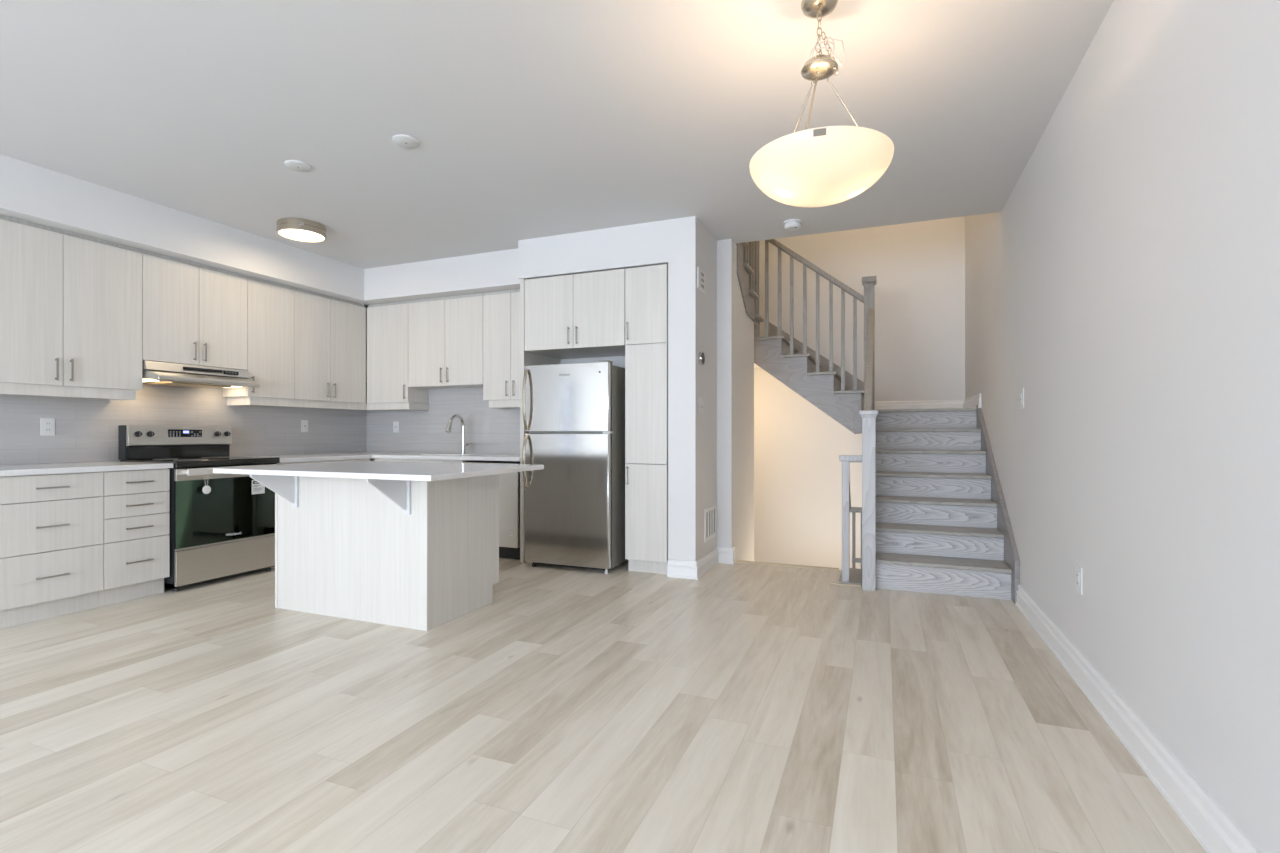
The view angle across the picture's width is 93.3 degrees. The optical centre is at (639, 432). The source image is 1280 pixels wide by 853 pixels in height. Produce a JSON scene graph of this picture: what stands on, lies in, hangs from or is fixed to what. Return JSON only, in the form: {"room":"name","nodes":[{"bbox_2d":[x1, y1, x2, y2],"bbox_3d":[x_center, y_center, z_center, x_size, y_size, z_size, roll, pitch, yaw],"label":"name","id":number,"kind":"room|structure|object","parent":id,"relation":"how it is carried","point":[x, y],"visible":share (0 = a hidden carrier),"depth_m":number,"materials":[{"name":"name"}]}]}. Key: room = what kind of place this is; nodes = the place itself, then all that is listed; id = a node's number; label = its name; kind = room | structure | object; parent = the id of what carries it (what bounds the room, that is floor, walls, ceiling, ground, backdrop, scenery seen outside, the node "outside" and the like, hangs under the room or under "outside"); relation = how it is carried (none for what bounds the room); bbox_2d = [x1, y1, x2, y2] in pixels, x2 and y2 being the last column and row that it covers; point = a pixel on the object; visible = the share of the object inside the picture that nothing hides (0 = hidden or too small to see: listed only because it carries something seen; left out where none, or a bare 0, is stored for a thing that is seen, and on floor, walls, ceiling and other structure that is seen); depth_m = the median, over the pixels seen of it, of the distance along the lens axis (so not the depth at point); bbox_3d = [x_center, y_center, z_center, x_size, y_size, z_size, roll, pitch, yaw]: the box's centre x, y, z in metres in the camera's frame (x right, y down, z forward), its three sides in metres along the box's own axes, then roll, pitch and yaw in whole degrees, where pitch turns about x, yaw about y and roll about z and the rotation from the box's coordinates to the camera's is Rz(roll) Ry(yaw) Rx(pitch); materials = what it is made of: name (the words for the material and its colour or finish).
{"room":"open-plan kitchen","nodes":[
{"label":"open-plan kitchen","id":0,"kind":"room"},
{"bbox_2d":[0,154,667,311],"bbox_3d":[-3.071,-1.478,1.469,3.725,0.325,9.630,0,0,22],"label":"soffit","id":1,"kind":"structure","parent":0,"point":[29,192],"depth_m":4.84,"materials":[{"name":"paint"}]},
{"bbox_2d":[525,269,624,358],"bbox_3d":[-0.439,-1.001,5.240,0.928,0.608,0.657,0,0,22],"label":"upper cabinet","id":2,"kind":"object","parent":1,"relation":"attached to","point":[574,316],"visible":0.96,"depth_m":4.96,"materials":[{"name":"white laminate"}]},
{"bbox_2d":[366,312,366,381],"bbox_3d":[-4.850,-0.270,2.197,0.120,2.740,9.850,0,0,22],"label":"wall","id":3,"kind":"structure","parent":0,"point":[366,312],"depth_m":6.63,"materials":[{"name":"paint"}]},
{"bbox_2d":[0,214,141,400],"bbox_3d":[-3.876,-0.781,3.978,0.336,1.088,0.903,0,0,22],"label":"upper cabinet","id":4,"kind":"object","parent":3,"relation":"attached to","point":[71,302],"visible":1,"depth_m":3.94,"materials":[{"name":"white laminate"}]},
{"bbox_2d":[0,382,366,464],"bbox_3d":[-3.611,-0.160,5.103,0.008,0.800,3.277,0,0,22],"label":"tiled wall","id":5,"kind":"structure","parent":3,"relation":"attached to","point":[86,429],"depth_m":4.73,"materials":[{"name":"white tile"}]},
{"bbox_2d":[40,418,54,435],"bbox_3d":[-4.008,-0.042,4.091,0.009,0.118,0.076,0,0,22],"label":"wall outlet","id":6,"kind":"object","parent":5,"relation":"attached to","point":[47,425],"visible":1,"depth_m":4.09,"materials":[{"name":"white plastic"}]},
{"bbox_2d":[301,420,307,431],"bbox_3d":[-3.277,-0.068,5.908,0.009,0.118,0.076,0,0,22],"label":"wall outlet","id":7,"kind":"object","parent":5,"relation":"attached to","point":[304,423],"visible":1,"depth_m":5.90,"materials":[{"name":"white plastic"}]},
{"bbox_2d":[141,249,246,369],"bbox_3d":[-3.562,-0.926,4.756,0.336,0.797,0.772,0,0,22],"label":"upper cabinet","id":8,"kind":"object","parent":3,"relation":"attached to","point":[193,313],"visible":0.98,"depth_m":4.65,"materials":[{"name":"white laminate"}]},
{"bbox_2d":[142,360,259,387],"bbox_3d":[-3.496,-0.446,4.730,0.470,0.152,0.761,0,0,22],"label":"range hood","id":9,"kind":"object","parent":8,"relation":"attached to","point":[153,372],"visible":0.9,"depth_m":4.61,"materials":[{"name":"silver metal"}]},
{"bbox_2d":[223,275,293,406],"bbox_3d":[-3.337,-0.781,5.316,0.336,1.088,0.432,0,0,22],"label":"upper cabinet","id":10,"kind":"object","parent":3,"relation":"attached to","point":[270,305],"visible":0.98,"depth_m":5.24,"materials":[{"name":"white laminate"}]},
{"bbox_2d":[293,287,366,409],"bbox_3d":[-3.098,-0.781,5.911,0.336,1.088,0.850,0,0,22],"label":"upper cabinet","id":11,"kind":"object","parent":3,"relation":"attached to","point":[330,332],"visible":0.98,"depth_m":5.81,"materials":[{"name":"white laminate"}]},
{"bbox_2d":[369,356,624,460],"bbox_3d":[-1.200,-0.270,5.971,4.070,2.740,0.120,0,0,22],"label":"wall","id":12,"kind":"structure","parent":0,"point":[619,361],"depth_m":5.59,"materials":[{"name":"paint"}]},
{"bbox_2d":[367,300,428,409],"bbox_3d":[-2.520,-0.781,6.252,0.562,1.088,0.326,0,0,22],"label":"upper cabinet","id":13,"kind":"object","parent":12,"relation":"attached to","point":[387,323],"visible":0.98,"depth_m":6.12,"materials":[{"name":"white laminate"}]},
{"bbox_2d":[367,387,519,453],"bbox_3d":[-1.889,-0.140,6.179,2.382,0.760,0.008,0,0,22],"label":"tiled wall","id":14,"kind":"structure","parent":12,"relation":"attached to","point":[489,430],"depth_m":6.20,"materials":[{"name":"white tile"}]},
{"bbox_2d":[393,421,398,432],"bbox_3d":[-2.610,-0.064,6.460,0.076,0.118,0.009,0,0,22],"label":"wall outlet","id":15,"kind":"object","parent":14,"relation":"attached to","point":[396,423],"visible":1,"depth_m":6.46,"materials":[{"name":"white plastic"}]},
{"bbox_2d":[408,293,483,388],"bbox_3d":[-1.843,-0.891,5.979,0.896,0.867,0.326,0,0,22],"label":"upper cabinet","id":16,"kind":"object","parent":12,"relation":"attached to","point":[445,334],"visible":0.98,"depth_m":5.85,"materials":[{"name":"white laminate"}]},
{"bbox_2d":[483,289,519,408],"bbox_3d":[-1.139,-0.781,5.695,0.619,1.088,0.326,0,0,22],"label":"upper cabinet","id":17,"kind":"object","parent":12,"relation":"attached to","point":[501,309],"visible":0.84,"depth_m":5.61,"materials":[{"name":"white laminate"}]},
{"bbox_2d":[0,0,1113,268],"bbox_3d":[-1.978,-1.790,1.045,6.270,0.300,9.860,0,0,22],"label":"ceiling","id":18,"kind":"structure","parent":0,"point":[530,119],"depth_m":3.02,"materials":[{"name":"paint"}]},
{"bbox_2d":[284,160,311,171],"bbox_3d":[-2.094,-1.632,3.701,0.146,0.015,0.146,0,0,22],"label":"cap","id":19,"kind":"object","parent":18,"relation":"attached to","point":[295,165],"visible":1,"depth_m":3.69,"materials":[{"name":"white plastic"}]},
{"bbox_2d":[276,218,325,242],"bbox_3d":[-2.667,-1.595,4.767,0.344,0.087,0.344,0,0,22],"label":"ceiling lamp","id":20,"kind":"object","parent":18,"relation":"attached to","point":[296,229],"visible":1,"depth_m":4.68,"materials":[{"name":"white glass"}]},
{"bbox_2d":[279,229,324,240],"bbox_3d":[-2.667,-1.560,4.767,0.318,0.017,0.318,0,0,22],"label":"diffuser","id":21,"kind":"object","parent":20,"relation":"attached to","point":[292,234],"depth_m":4.74,"materials":[{"name":"white glass"}]},
{"bbox_2d":[392,134,419,148],"bbox_3d":[-1.313,-1.632,3.390,0.146,0.015,0.146,0,0,22],"label":"cap","id":22,"kind":"object","parent":18,"relation":"attached to","point":[405,141],"visible":1,"depth_m":3.37,"materials":[{"name":"white plastic"}]},
{"bbox_2d":[783,219,801,230],"bbox_3d":[1.186,-1.611,4.697,0.140,0.058,0.140,0,0,22],"label":"smoke detector","id":23,"kind":"object","parent":18,"relation":"attached to","point":[791,224],"visible":1,"depth_m":4.65,"materials":[{"name":"white plastic"}]},
{"bbox_2d":[749,0,893,206],"bbox_3d":[0.681,-1.263,2.296,0.524,0.752,0.526,0,0,22],"label":"pendant lamp","id":24,"kind":"object","parent":18,"relation":"hanging from","point":[827,165],"visible":1,"depth_m":2.17,"materials":[{"name":"white glass"}]},
{"bbox_2d":[0,558,1205,852],"bbox_3d":[-1.970,1.225,1.063,6.270,0.250,9.900,0,0,22],"label":"floor","id":25,"kind":"structure","parent":0,"point":[738,707],"depth_m":2.24,"materials":[{"name":"wood"}]},
{"bbox_2d":[0,472,103,628],"bbox_3d":[-3.783,0.670,3.684,0.744,0.859,0.516,0,0,22],"label":"base cabinet","id":26,"kind":"object","parent":25,"relation":"on","point":[52,525],"visible":0.99,"depth_m":3.55,"materials":[{"name":"white laminate"}]},
{"bbox_2d":[0,461,172,476],"bbox_3d":[-3.709,0.224,3.859,0.737,0.033,0.907,0,0,22],"label":"countertop","id":27,"kind":"structure","parent":26,"relation":"on","point":[79,467],"depth_m":3.75,"materials":[{"name":"white stone"}]},
{"bbox_2d":[98,468,169,606],"bbox_3d":[-3.616,0.670,4.099,0.744,0.859,0.377,0,0,22],"label":"base cabinet","id":28,"kind":"object","parent":25,"relation":"on","point":[136,502],"visible":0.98,"depth_m":3.96,"materials":[{"name":"white laminate"}]},
{"bbox_2d":[118,425,279,591],"bbox_3d":[-3.330,0.520,4.614,0.705,1.160,0.766,0,0,22],"label":"range","id":29,"kind":"object","parent":25,"relation":"on","point":[228,530],"visible":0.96,"depth_m":4.46,"materials":[{"name":"black"}]},
{"bbox_2d":[120,456,279,467],"bbox_3d":[-3.329,0.216,4.613,0.637,0.045,0.766,0,0,22],"label":"cooktop","id":30,"kind":"object","parent":29,"relation":"in","point":[178,461],"depth_m":4.47,"materials":[{"name":"grey glass"}]},
{"bbox_2d":[202,472,210,493],"bbox_3d":[-3.083,0.352,4.305,0.024,0.166,0.060,0,0,29],"label":"tag","id":31,"kind":"object","parent":29,"relation":"hanging from","point":[206,489],"visible":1,"depth_m":4.31,"materials":[{"name":"white plastic"}]},
{"bbox_2d":[174,464,277,550],"bbox_3d":[-3.189,0.530,4.557,0.403,0.564,0.752,0,0,22],"label":"oven","id":32,"kind":"object","parent":29,"relation":"in","point":[230,514],"depth_m":4.41,"materials":[{"name":"black glass"}]},
{"bbox_2d":[252,480,264,493],"bbox_3d":[-2.966,0.418,4.696,0.002,0.110,0.105,0,0,22],"label":"energy label","id":33,"kind":"object","parent":29,"relation":"attached to","point":[257,488],"visible":0.87,"depth_m":4.69,"materials":[{"name":"white paper"}]},
{"bbox_2d":[271,458,369,568],"bbox_3d":[-3.072,0.670,5.450,0.744,0.859,0.954,0,0,22],"label":"base cabinet","id":34,"kind":"object","parent":25,"relation":"on","point":[366,459],"visible":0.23,"depth_m":5.27,"materials":[{"name":"white laminate"}]},
{"bbox_2d":[213,461,543,630],"bbox_3d":[-1.568,0.653,3.742,1.605,0.893,1.060,0,0,22],"label":"kitchen island","id":35,"kind":"object","parent":25,"relation":"on","point":[413,545],"visible":1,"depth_m":3.58,"materials":[{"name":"white laminate"}]},
{"bbox_2d":[213,461,543,480],"bbox_3d":[-1.568,0.222,3.742,1.605,0.029,1.060,0,0,22],"label":"island countertop","id":36,"kind":"structure","parent":35,"relation":"on","point":[385,470],"depth_m":3.43,"materials":[{"name":"white stone"}]},
{"bbox_2d":[375,458,478,462],"bbox_3d":[-1.947,0.670,5.872,1.029,0.859,0.618,0,0,22],"label":"base cabinet","id":37,"kind":"object","parent":25,"relation":"on","point":[376,459],"visible":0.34,"depth_m":5.57,"materials":[{"name":"white laminate"}]},
{"bbox_2d":[241,452,519,462],"bbox_3d":[-2.189,0.224,5.434,2.380,0.033,1.598,0,0,22],"label":"countertop","id":38,"kind":"structure","parent":37,"relation":"on","point":[352,455],"depth_m":5.55,"materials":[{"name":"white stone"}]},
{"bbox_2d":[446,414,471,453],"bbox_3d":[-1.742,0.012,5.834,0.139,0.390,0.274,0,0,22],"label":"faucet","id":39,"kind":"object","parent":38,"relation":"on","point":[449,426],"visible":0.98,"depth_m":5.93,"materials":[{"name":"silver metal"}]},
{"bbox_2d":[463,460,519,559],"bbox_3d":[-1.192,0.677,5.543,0.597,0.845,0.609,0,0,22],"label":"dishwasher","id":40,"kind":"object","parent":25,"relation":"on","point":[509,483],"visible":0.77,"depth_m":5.20,"materials":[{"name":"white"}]},
{"bbox_2d":[520,279,560,561],"bbox_3d":[-0.886,-0.106,5.430,0.038,2.412,0.629,0,0,22],"label":"end panel","id":41,"kind":"object","parent":25,"relation":"on","point":[526,358],"visible":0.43,"depth_m":5.14,"materials":[{"name":"white laminate"}]},
{"bbox_2d":[522,360,627,573],"bbox_3d":[-0.476,0.266,5.120,0.766,1.668,0.778,0,0,22],"label":"refrigerator","id":42,"kind":"object","parent":25,"relation":"on","point":[574,413],"visible":1,"depth_m":4.81,"materials":[{"name":"grey metal"}]},
{"bbox_2d":[625,264,667,573],"bbox_3d":[0.158,-0.102,5.000,0.352,2.405,0.657,0,0,22],"label":"pantry cabinet","id":43,"kind":"object","parent":25,"relation":"on","point":[646,288],"visible":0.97,"depth_m":4.72,"materials":[{"name":"white laminate"}]},
{"bbox_2d":[830,582,861,586],"bbox_3d":[1.486,1.094,4.364,0.215,0.012,0.037,0,0,22],"label":"trim","id":44,"kind":"structure","parent":25,"relation":"on","point":[831,583],"depth_m":4.35,"materials":[{"name":"beige wood"}]},
{"bbox_2d":[838,455,861,583],"bbox_3d":[1.634,0.771,4.636,0.175,1.217,0.578,0,0,22],"label":"guard railing","id":45,"kind":"object","parent":25,"relation":"on","point":[852,575],"visible":0.74,"depth_m":4.40,"materials":[{"name":"grey wood"}]},
{"bbox_2d":[861,405,1019,603],"bbox_3d":[2.486,0.424,5.354,1.010,1.352,2.809,0,0,22],"label":"staircase","id":46,"kind":"structure","parent":25,"relation":"on","point":[954,444],"depth_m":4.62,"materials":[{"name":"grey wood"}]},
{"bbox_2d":[859,276,877,590],"bbox_3d":[1.901,-0.192,5.020,0.134,2.583,1.755,0,0,21],"label":"newel post","id":47,"kind":"object","parent":46,"relation":"on","point":[869,414],"visible":1,"depth_m":4.22,"materials":[{"name":"grey wood"}]},
{"bbox_2d":[668,216,716,560],"bbox_3d":[0.438,-0.270,4.902,0.218,2.740,0.640,0,0,22],"label":"wall column","id":48,"kind":"structure","parent":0,"point":[692,313],"depth_m":4.63,"materials":[{"name":"paint"}]},
{"bbox_2d":[667,546,735,579],"bbox_3d":[0.520,1.034,4.886,0.242,0.131,0.783,0,0,33],"label":"baseboard","id":49,"kind":"structure","parent":48,"relation":"attached to","point":[697,569],"depth_m":4.64,"materials":[{"name":"white paint"}]},
{"bbox_2d":[697,267,705,292],"bbox_3d":[0.478,-1.185,4.691,0.014,0.160,0.210,0,0,22],"label":"door chime","id":50,"kind":"object","parent":48,"relation":"attached to","point":[701,275],"visible":1,"depth_m":4.67,"materials":[{"name":"white plastic"}]},
{"bbox_2d":[698,352,704,364],"bbox_3d":[0.476,-0.577,4.670,0.026,0.104,0.104,0,0,22],"label":"thermostat","id":51,"kind":"object","parent":48,"relation":"attached to","point":[701,357],"visible":1,"depth_m":4.64,"materials":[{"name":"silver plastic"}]},
{"bbox_2d":[699,398,703,413],"bbox_3d":[0.480,-0.212,4.701,0.010,0.122,0.120,0,0,22],"label":"light switch","id":52,"kind":"object","parent":48,"relation":"attached to","point":[701,400],"visible":1,"depth_m":4.68,"materials":[{"name":"white plastic"}]},
{"bbox_2d":[704,504,716,541],"bbox_3d":[0.580,0.735,4.952,0.008,0.260,0.360,0,0,22],"label":"wall vent","id":53,"kind":"object","parent":48,"relation":"attached to","point":[710,514],"visible":1,"depth_m":4.95,"materials":[{"name":"white metal"}]},
{"bbox_2d":[717,239,753,560],"bbox_3d":[0.794,1.130,5.610,0.340,5.540,0.960,0,0,22],"label":"wall","id":54,"kind":"structure","parent":0,"point":[735,328],"depth_m":5.20,"materials":[{"name":"paint"}]},
{"bbox_2d":[736,560,838,570],"bbox_3d":[1.201,1.111,5.020,0.855,0.038,0.060,0,0,22],"label":"trim","id":55,"kind":"structure","parent":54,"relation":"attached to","point":[739,561],"depth_m":4.99,"materials":[{"name":"beige wood"}]},
{"bbox_2d":[754,216,964,569],"bbox_3d":[2.106,-0.150,7.086,3.250,8.100,0.120,0,0,22],"label":"wall","id":56,"kind":"structure","parent":0,"point":[918,268],"depth_m":6.95,"materials":[{"name":"paint"}]},
{"bbox_2d":[754,322,863,433],"bbox_3d":[1.425,-0.668,6.683,2.042,1.363,1.133,0,0,22],"label":"staircase","id":57,"kind":"structure","parent":56,"relation":"attached to","point":[797,371],"depth_m":6.04,"materials":[{"name":"grey wood"}]},
{"bbox_2d":[735,242,763,336],"bbox_3d":[0.590,-1.353,5.926,1.055,0.749,1.025,0,0,22],"label":"staircase","id":58,"kind":"structure","parent":57,"relation":"on","point":[743,269],"depth_m":5.59,"materials":[{"name":"grey wood"}]},
{"bbox_2d":[744,241,758,314],"bbox_3d":[1.049,-2.052,5.798,0.055,1.771,0.940,0,0,22],"label":"stair railing","id":59,"kind":"object","parent":58,"relation":"on","point":[751,252],"visible":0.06,"depth_m":6.06,"materials":[{"name":"grey wood"}]},
{"bbox_2d":[765,239,863,390],"bbox_3d":[1.649,-1.405,6.059,1.130,1.989,0.128,0,0,22],"label":"stair railing","id":60,"kind":"object","parent":57,"relation":"on","point":[793,255],"visible":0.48,"depth_m":5.98,"materials":[{"name":"grey wood"}]},
{"bbox_2d":[965,0,1279,852],"bbox_3d":[1.315,-0.150,0.936,0.120,8.100,12.120,0,0,22],"label":"wall","id":61,"kind":"structure","parent":0,"point":[1127,279],"depth_m":1.95,"materials":[{"name":"paint"}]},
{"bbox_2d":[875,393,980,408],"bbox_3d":[2.813,-0.289,6.106,0.964,0.131,1.170,0,0,22],"label":"baseboard","id":62,"kind":"structure","parent":61,"relation":"attached to","point":[971,402],"depth_m":6.57,"materials":[{"name":"white paint"}]},
{"bbox_2d":[1019,387,1023,408],"bbox_3d":[2.401,-0.219,3.808,0.010,0.128,0.115,0,0,22],"label":"light switch","id":63,"kind":"object","parent":61,"relation":"attached to","point":[1021,390],"visible":1,"depth_m":3.79,"materials":[{"name":"white plastic"}]},
{"bbox_2d":[1075,564,1082,594],"bbox_3d":[1.952,0.651,2.690,0.009,0.118,0.090,0,0,22],"label":"wall outlet","id":64,"kind":"object","parent":61,"relation":"attached to","point":[1078,570],"visible":1,"depth_m":2.68,"materials":[{"name":"white plastic"}]},
{"bbox_2d":[1076,571,1078,586],"bbox_3d":[1.950,0.651,2.691,0.002,0.068,0.034,0,0,22],"label":"socket","id":65,"kind":"object","parent":64,"relation":"attached to","point":[1077,572],"depth_m":2.69,"materials":[{"name":"white plastic"}]},
{"bbox_2d":[1016,585,1260,852],"bbox_3d":[0.721,1.034,-0.344,0.024,0.131,9.100,0,0,22],"label":"baseboard","id":66,"kind":"structure","parent":61,"relation":"attached to","point":[1215,831],"depth_m":1.96,"materials":[{"name":"white paint"}]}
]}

